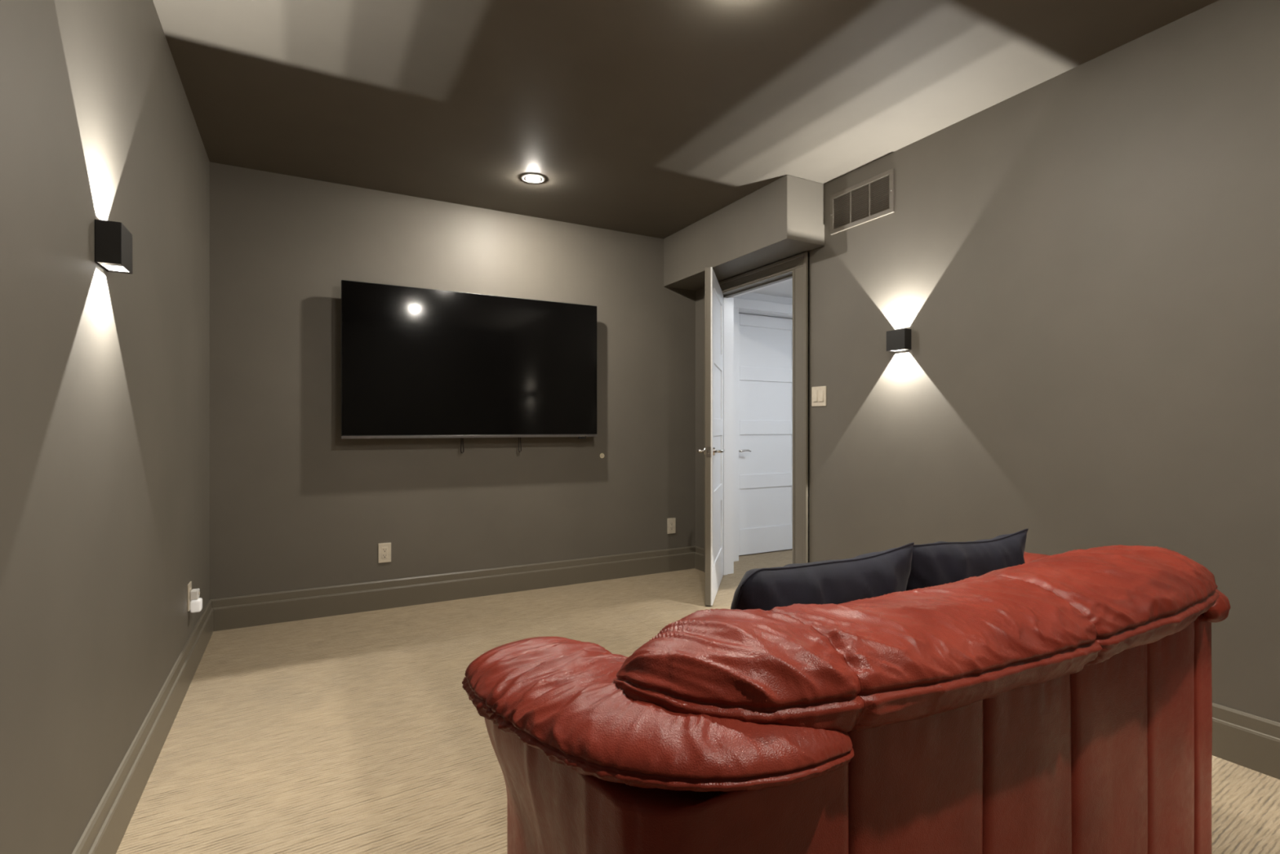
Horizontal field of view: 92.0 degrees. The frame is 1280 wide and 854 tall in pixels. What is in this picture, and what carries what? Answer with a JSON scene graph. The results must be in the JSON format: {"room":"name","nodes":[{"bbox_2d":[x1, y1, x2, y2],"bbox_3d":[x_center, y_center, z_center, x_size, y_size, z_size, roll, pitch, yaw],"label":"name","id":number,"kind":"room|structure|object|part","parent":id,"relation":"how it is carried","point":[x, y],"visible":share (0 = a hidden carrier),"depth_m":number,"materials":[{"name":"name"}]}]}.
{"room":"home theater room","nodes":[
{"label":"home theater room","id":0,"kind":"room"},
{"bbox_2d":[0,0,209,853],"bbox_3d":[-1.019,-0.160,0.825,0.140,2.460,5.705,0,0,-29],"label":"wall","id":1,"kind":"structure","parent":0,"point":[104,375],"depth_m":1.43,"materials":[{"name":"beige paint"}]},
{"bbox_2d":[94,218,132,274],"bbox_3d":[-1.284,-0.438,1.509,0.050,0.100,0.108,0,0,-29],"label":"wall sconce","id":2,"kind":"object","parent":1,"relation":"attached to","point":[113,240],"visible":1,"depth_m":1.47,"materials":[{"name":"black metal"}]},
{"bbox_3d":[-1.304,-0.438,1.499,0.005,0.098,0.104,0,0,-29],"label":"plate","id":3,"kind":"part","parent":2,"relation":"part of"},
{"bbox_2d":[71,600,213,853],"bbox_3d":[-0.946,0.987,0.856,0.018,0.166,5.408,0,0,-29],"label":"baseboard","id":4,"kind":"structure","parent":1,"relation":"attached to","point":[104,832],"depth_m":1.82,"materials":[{"name":"beige paint"}]},
{"bbox_2d":[187,581,191,611],"bbox_3d":[-1.930,0.725,2.650,0.008,0.114,0.070,0,0,-29],"label":"wall outlet","id":5,"kind":"object","parent":1,"relation":"attached to","point":[189,584],"visible":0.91,"depth_m":2.62,"materials":[{"name":"beige plastic"}]},
{"bbox_2d":[190,588,202,612],"bbox_3d":[-1.910,0.747,2.660,0.038,0.093,0.052,0,0,-29],"label":"night light","id":6,"kind":"object","parent":5,"relation":"attached to","point":[196,603],"visible":1,"depth_m":2.64,"materials":[{"name":"white plastic"}]},
{"bbox_2d":[190,597,202,612],"bbox_3d":[-1.910,0.767,2.660,0.038,0.052,0.052,0,0,-29],"label":"diffuser","id":7,"kind":"object","parent":6,"relation":"attached to","point":[196,603],"depth_m":2.64,"materials":[{"name":"white plastic"}]},
{"bbox_2d":[209,161,695,599],"bbox_3d":[-0.889,-0.160,4.065,3.190,2.460,0.140,0,0,-29],"label":"wall","id":8,"kind":"structure","parent":0,"point":[295,504],"depth_m":3.69,"materials":[{"name":"beige paint"}]},
{"bbox_2d":[377,542,391,563],"bbox_3d":[-1.506,0.742,3.645,0.070,0.114,0.008,0,0,-29],"label":"wall outlet","id":9,"kind":"object","parent":8,"relation":"attached to","point":[384,548],"visible":1,"depth_m":3.64,"materials":[{"name":"beige plastic"}]},
{"bbox_2d":[382,546,387,558],"bbox_3d":[-1.504,0.742,3.643,0.033,0.067,0.002,0,0,-29],"label":"receptacle","id":10,"kind":"object","parent":9,"relation":"attached to","point":[384,549],"depth_m":3.64,"materials":[{"name":"beige plastic"}]},
{"bbox_2d":[209,546,695,631],"bbox_3d":[-0.913,0.987,3.962,3.050,0.166,0.018,0,0,-29],"label":"baseboard","id":11,"kind":"structure","parent":8,"relation":"attached to","point":[261,609],"depth_m":3.76,"materials":[{"name":"beige paint"}]},
{"bbox_2d":[341,280,597,453],"bbox_3d":[-1.001,-0.328,3.862,1.565,0.985,0.110,0,0,-29],"label":"television","id":12,"kind":"object","parent":8,"relation":"attached to","point":[417,362],"visible":1,"depth_m":3.76,"materials":[{"name":"plastic"}]},
{"bbox_3d":[-1.098,0.100,3.819,0.022,0.128,0.006,0,0,-29],"label":"release cord","id":13,"kind":"part","parent":12,"relation":"part of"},
{"bbox_3d":[-0.776,0.100,3.995,0.022,0.128,0.006,0,0,-29],"label":"release cord","id":14,"kind":"part","parent":12,"relation":"part of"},
{"bbox_2d":[667,517,675,533],"bbox_3d":[0.234,0.735,4.594,0.070,0.114,0.008,0,0,-29],"label":"wall outlet","id":15,"kind":"object","parent":8,"relation":"attached to","point":[671,522],"visible":1,"depth_m":4.59,"materials":[{"name":"beige plastic"}]},
{"bbox_2d":[670,521,673,530],"bbox_3d":[0.236,0.735,4.592,0.033,0.067,0.002,0,0,-29],"label":"receptacle","id":16,"kind":"object","parent":15,"relation":"attached to","point":[671,522],"depth_m":4.59,"materials":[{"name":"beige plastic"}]},
{"bbox_2d":[152,0,1218,238],"bbox_3d":[0.381,-1.440,1.589,3.330,0.100,5.705,0,0,-29],"label":"ceiling","id":17,"kind":"structure","parent":0,"point":[646,117],"depth_m":2.52,"materials":[{"name":"beige paint"}]},
{"bbox_2d":[520,173,545,183],"bbox_3d":[-0.597,-1.383,3.456,0.136,0.012,0.136,0,0,-29],"label":"recessed light","id":18,"kind":"object","parent":17,"relation":"in","point":[530,178],"visible":1,"depth_m":3.44,"materials":[{"name":"white plastic"}]},
{"bbox_2d":[663,174,824,290],"bbox_3d":[0.615,-1.214,4.050,0.282,0.353,1.327,0,0,-29],"label":"bulkhead","id":19,"kind":"object","parent":17,"relation":"attached to","point":[783,219],"visible":1,"depth_m":3.73,"materials":[{"name":"beige paint"}]},
{"bbox_2d":[115,548,1279,853],"bbox_3d":[1.017,1.120,2.240,5.070,0.100,6.240,0,0,-29],"label":"floor","id":20,"kind":"structure","parent":0,"point":[358,732],"depth_m":2.13,"materials":[{"name":"beige carpet"}]},
{"bbox_2d":[462,544,1230,853],"bbox_3d":[0.528,0.669,1.337,1.740,0.802,0.757,0,0,-29],"label":"leather sofa","id":21,"kind":"object","parent":20,"relation":"on","point":[1060,703],"visible":0.98,"depth_m":0.94,"materials":[{"name":"red leather"}]},
{"bbox_3d":[-0.002,0.743,1.006,0.397,0.595,0.556,0,0,-29],"label":"arm","id":22,"kind":"part","parent":21,"relation":"part of","materials":[{"name":"red leather"}]},
{"bbox_2d":[730,542,914,610],"bbox_3d":[0.375,0.456,1.323,0.491,0.392,0.198,0,0,-30],"label":"throw cushion","id":23,"kind":"object","parent":21,"relation":"on","point":[874,574],"visible":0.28,"depth_m":1.23,"materials":[{"name":"black fabric"}]},
{"bbox_3d":[0.421,0.710,0.981,0.315,0.660,0.080,0,0,-29],"label":"panel","id":24,"kind":"part","parent":21,"relation":"part of","materials":[{"name":"red leather"}]},
{"bbox_2d":[906,528,1028,591],"bbox_3d":[0.794,0.463,1.573,0.469,0.390,0.189,0,0,-27],"label":"throw cushion","id":25,"kind":"object","parent":21,"relation":"on","point":[940,562],"visible":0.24,"depth_m":1.47,"materials":[{"name":"black fabric"}]},
{"bbox_3d":[0.678,0.710,1.121,0.270,0.660,0.081,0,0,-29],"label":"panel","id":26,"kind":"part","parent":21,"relation":"part of","materials":[{"name":"red leather"}]},
{"bbox_3d":[0.925,0.710,1.256,0.292,0.660,0.080,0,0,-29],"label":"panel","id":27,"kind":"part","parent":21,"relation":"part of","materials":[{"name":"red leather"}]},
{"bbox_3d":[1.177,0.710,1.393,0.281,0.660,0.081,0,0,-29],"label":"panel","id":28,"kind":"part","parent":21,"relation":"part of","materials":[{"name":"red leather"}]},
{"bbox_3d":[1.202,0.740,1.726,0.124,0.600,0.600,0,0,-29],"label":"panel","id":29,"kind":"part","parent":21,"relation":"part of","materials":[{"name":"red leather"}]},
{"bbox_2d":[735,292,792,304],"bbox_3d":[1.156,-0.010,5.254,1.540,2.160,0.180,0,0,-29],"label":"wall","id":30,"kind":"structure","parent":0,"point":[750,295],"depth_m":5.09,"materials":[{"name":"white paint"}]},
{"bbox_2d":[733,297,792,561],"bbox_3d":[1.094,0.020,5.211,0.980,2.100,0.198,0,0,-29],"label":"door frame","id":31,"kind":"structure","parent":30,"relation":"attached to","point":[741,305],"depth_m":4.93,"materials":[{"name":"white paint"}]},
{"bbox_3d":[0.746,0.060,4.918,0.089,2.020,0.018,0,0,-29],"label":"casing","id":32,"kind":"part","parent":31,"relation":"part of","materials":[{"name":"white paint"}]},
{"bbox_2d":[738,313,792,555],"bbox_3d":[1.081,0.060,5.236,0.778,2.003,0.101,0,0,-29],"label":"door","id":33,"kind":"structure","parent":30,"relation":"in","point":[765,342],"depth_m":5.24,"materials":[{"name":"white paint"}]},
{"bbox_3d":[0.850,0.195,5.083,0.129,0.023,0.055,0,0,-29],"label":"lever","id":34,"kind":"part","parent":33,"relation":"part of","materials":[{"name":"silver metal"}]},
{"bbox_3d":[1.073,-0.892,5.249,0.568,0.098,0.010,0,0,-29],"label":"rail","id":35,"kind":"part","parent":33,"relation":"part of","materials":[{"name":"white paint"}]},
{"bbox_3d":[1.073,-0.446,5.249,0.568,0.115,0.010,0,0,-29],"label":"rail","id":36,"kind":"part","parent":33,"relation":"part of","materials":[{"name":"white paint"}]},
{"bbox_3d":[1.073,0.005,5.249,0.568,0.117,0.010,0,0,-29],"label":"rail","id":37,"kind":"part","parent":33,"relation":"part of","materials":[{"name":"white paint"}]},
{"bbox_3d":[1.073,0.455,5.249,0.568,0.115,0.010,0,0,-29],"label":"rail","id":38,"kind":"part","parent":33,"relation":"part of","materials":[{"name":"white paint"}]},
{"bbox_3d":[1.073,0.955,5.249,0.568,0.215,0.010,0,0,-29],"label":"rail","id":39,"kind":"part","parent":33,"relation":"part of","materials":[{"name":"white paint"}]},
{"bbox_3d":[1.071,-0.673,5.253,0.567,0.339,0.001,0,0,-29],"label":"panel","id":40,"kind":"part","parent":33,"relation":"part of","materials":[{"name":"white paint"}]},
{"bbox_3d":[1.071,-0.221,5.253,0.567,0.334,0.001,0,0,-29],"label":"panel","id":41,"kind":"part","parent":33,"relation":"part of","materials":[{"name":"white paint"}]},
{"bbox_3d":[1.071,0.231,5.253,0.567,0.332,0.001,0,0,-29],"label":"panel","id":42,"kind":"part","parent":33,"relation":"part of","materials":[{"name":"white paint"}]},
{"bbox_3d":[1.071,0.679,5.253,0.567,0.334,0.001,0,0,-29],"label":"panel","id":43,"kind":"part","parent":33,"relation":"part of","materials":[{"name":"white paint"}]},
{"bbox_2d":[751,280,792,297],"bbox_3d":[1.887,-1.130,4.018,1.640,0.080,3.050,0,0,-29],"label":"ceiling","id":44,"kind":"structure","parent":0,"point":[784,289],"depth_m":4.93,"materials":[{"name":"white paint"}]},
{"bbox_2d":[695,0,1279,722],"bbox_3d":[1.781,-0.160,2.352,0.140,2.460,5.425,0,0,-29],"label":"wall","id":45,"kind":"structure","parent":0,"point":[1082,267],"depth_m":2.38,"materials":[{"name":"beige paint"}]},
{"bbox_2d":[694,546,703,571],"bbox_3d":[0.454,0.987,4.622,0.018,0.166,0.135,0,0,-29],"label":"baseboard","id":46,"kind":"structure","parent":45,"relation":"attached to","point":[699,554],"depth_m":4.62,"materials":[{"name":"beige paint"}]},
{"bbox_2d":[696,266,724,605],"bbox_3d":[0.492,0.056,4.056,0.166,2.012,0.801,0,0,12],"label":"door","id":47,"kind":"structure","parent":45,"relation":"in","point":[713,451],"depth_m":3.81,"materials":[{"name":"beige paint"}]},
{"bbox_3d":[0.380,0.145,3.804,0.055,0.023,0.129,0,0,12],"label":"lever","id":48,"kind":"part","parent":47,"relation":"part of","materials":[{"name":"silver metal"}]},
{"bbox_3d":[0.408,0.147,3.675,0.026,0.060,0.002,0,0,12],"label":"latch plate","id":49,"kind":"part","parent":47,"relation":"part of","materials":[{"name":"silver metal"}]},
{"bbox_3d":[0.505,-0.678,4.056,0.001,0.349,0.574,0,0,12],"label":"panel","id":50,"kind":"part","parent":47,"relation":"part of","materials":[{"name":"white paint"}]},
{"bbox_3d":[0.505,-0.223,4.056,0.001,0.339,0.574,0,0,12],"label":"panel","id":51,"kind":"part","parent":47,"relation":"part of","materials":[{"name":"white paint"}]},
{"bbox_3d":[0.505,0.227,4.056,0.001,0.339,0.574,0,0,12],"label":"panel","id":52,"kind":"part","parent":47,"relation":"part of","materials":[{"name":"white paint"}]},
{"bbox_3d":[0.505,0.677,4.056,0.001,0.339,0.574,0,0,12],"label":"panel","id":53,"kind":"part","parent":47,"relation":"part of","materials":[{"name":"white paint"}]},
{"bbox_3d":[0.509,-0.901,4.055,0.010,0.097,0.575,0,0,12],"label":"rail","id":54,"kind":"part","parent":47,"relation":"part of","materials":[{"name":"white paint"}]},
{"bbox_3d":[0.509,-0.448,4.055,0.010,0.110,0.575,0,0,12],"label":"rail","id":55,"kind":"part","parent":47,"relation":"part of","materials":[{"name":"white paint"}]},
{"bbox_3d":[0.509,0.002,4.055,0.010,0.110,0.575,0,0,12],"label":"rail","id":56,"kind":"part","parent":47,"relation":"part of","materials":[{"name":"white paint"}]},
{"bbox_3d":[0.509,0.452,4.055,0.010,0.110,0.575,0,0,12],"label":"rail","id":57,"kind":"part","parent":47,"relation":"part of","materials":[{"name":"white paint"}]},
{"bbox_3d":[0.509,0.955,4.055,0.010,0.215,0.575,0,0,12],"label":"rail","id":58,"kind":"part","parent":47,"relation":"part of","materials":[{"name":"white paint"}]},
{"bbox_3d":[0.488,0.145,3.781,0.055,0.023,0.129,0,0,12],"label":"lever","id":59,"kind":"part","parent":47,"relation":"part of","materials":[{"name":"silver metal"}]},
{"bbox_2d":[703,251,809,575],"bbox_3d":[0.803,0.007,4.134,0.184,2.125,1.056,0,0,-29],"label":"door frame","id":60,"kind":"structure","parent":45,"relation":"attached to","point":[796,268],"depth_m":3.77,"materials":[{"name":"beige paint"}]},
{"bbox_3d":[0.508,0.020,4.512,0.028,2.100,0.110,0,0,-29],"label":"casing","id":61,"kind":"part","parent":60,"relation":"part of","materials":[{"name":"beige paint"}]},
{"bbox_3d":[0.961,0.020,3.681,0.028,2.100,0.110,0,0,-29],"label":"casing","id":62,"kind":"part","parent":60,"relation":"part of","materials":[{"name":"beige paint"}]},
{"bbox_2d":[811,386,826,406],"bbox_3d":[1.031,-0.177,3.569,0.012,0.114,0.112,0,0,-29],"label":"light switch","id":63,"kind":"object","parent":45,"relation":"attached to","point":[818,393],"visible":1,"depth_m":3.57,"materials":[{"name":"beige plastic"}]},
{"bbox_2d":[830,168,894,235],"bbox_3d":[1.177,-1.193,3.300,0.014,0.220,0.424,0,0,-29],"label":"air vent","id":64,"kind":"object","parent":45,"relation":"in","point":[870,199],"visible":1,"depth_m":3.28,"materials":[{"name":"beige metal"}]},
{"bbox_2d":[886,328,911,351],"bbox_3d":[1.284,-0.430,3.067,0.050,0.100,0.108,0,0,-29],"label":"wall sconce","id":65,"kind":"object","parent":45,"relation":"attached to","point":[899,340],"visible":1,"depth_m":3.04,"materials":[{"name":"black metal"}]},
{"bbox_2d":[1212,702,1279,779],"bbox_3d":[2.001,0.987,1.784,0.018,0.166,4.217,0,0,-29],"label":"baseboard","id":66,"kind":"structure","parent":45,"relation":"attached to","point":[1251,741],"depth_m":1.94,"materials":[{"name":"beige paint"}]}
]}

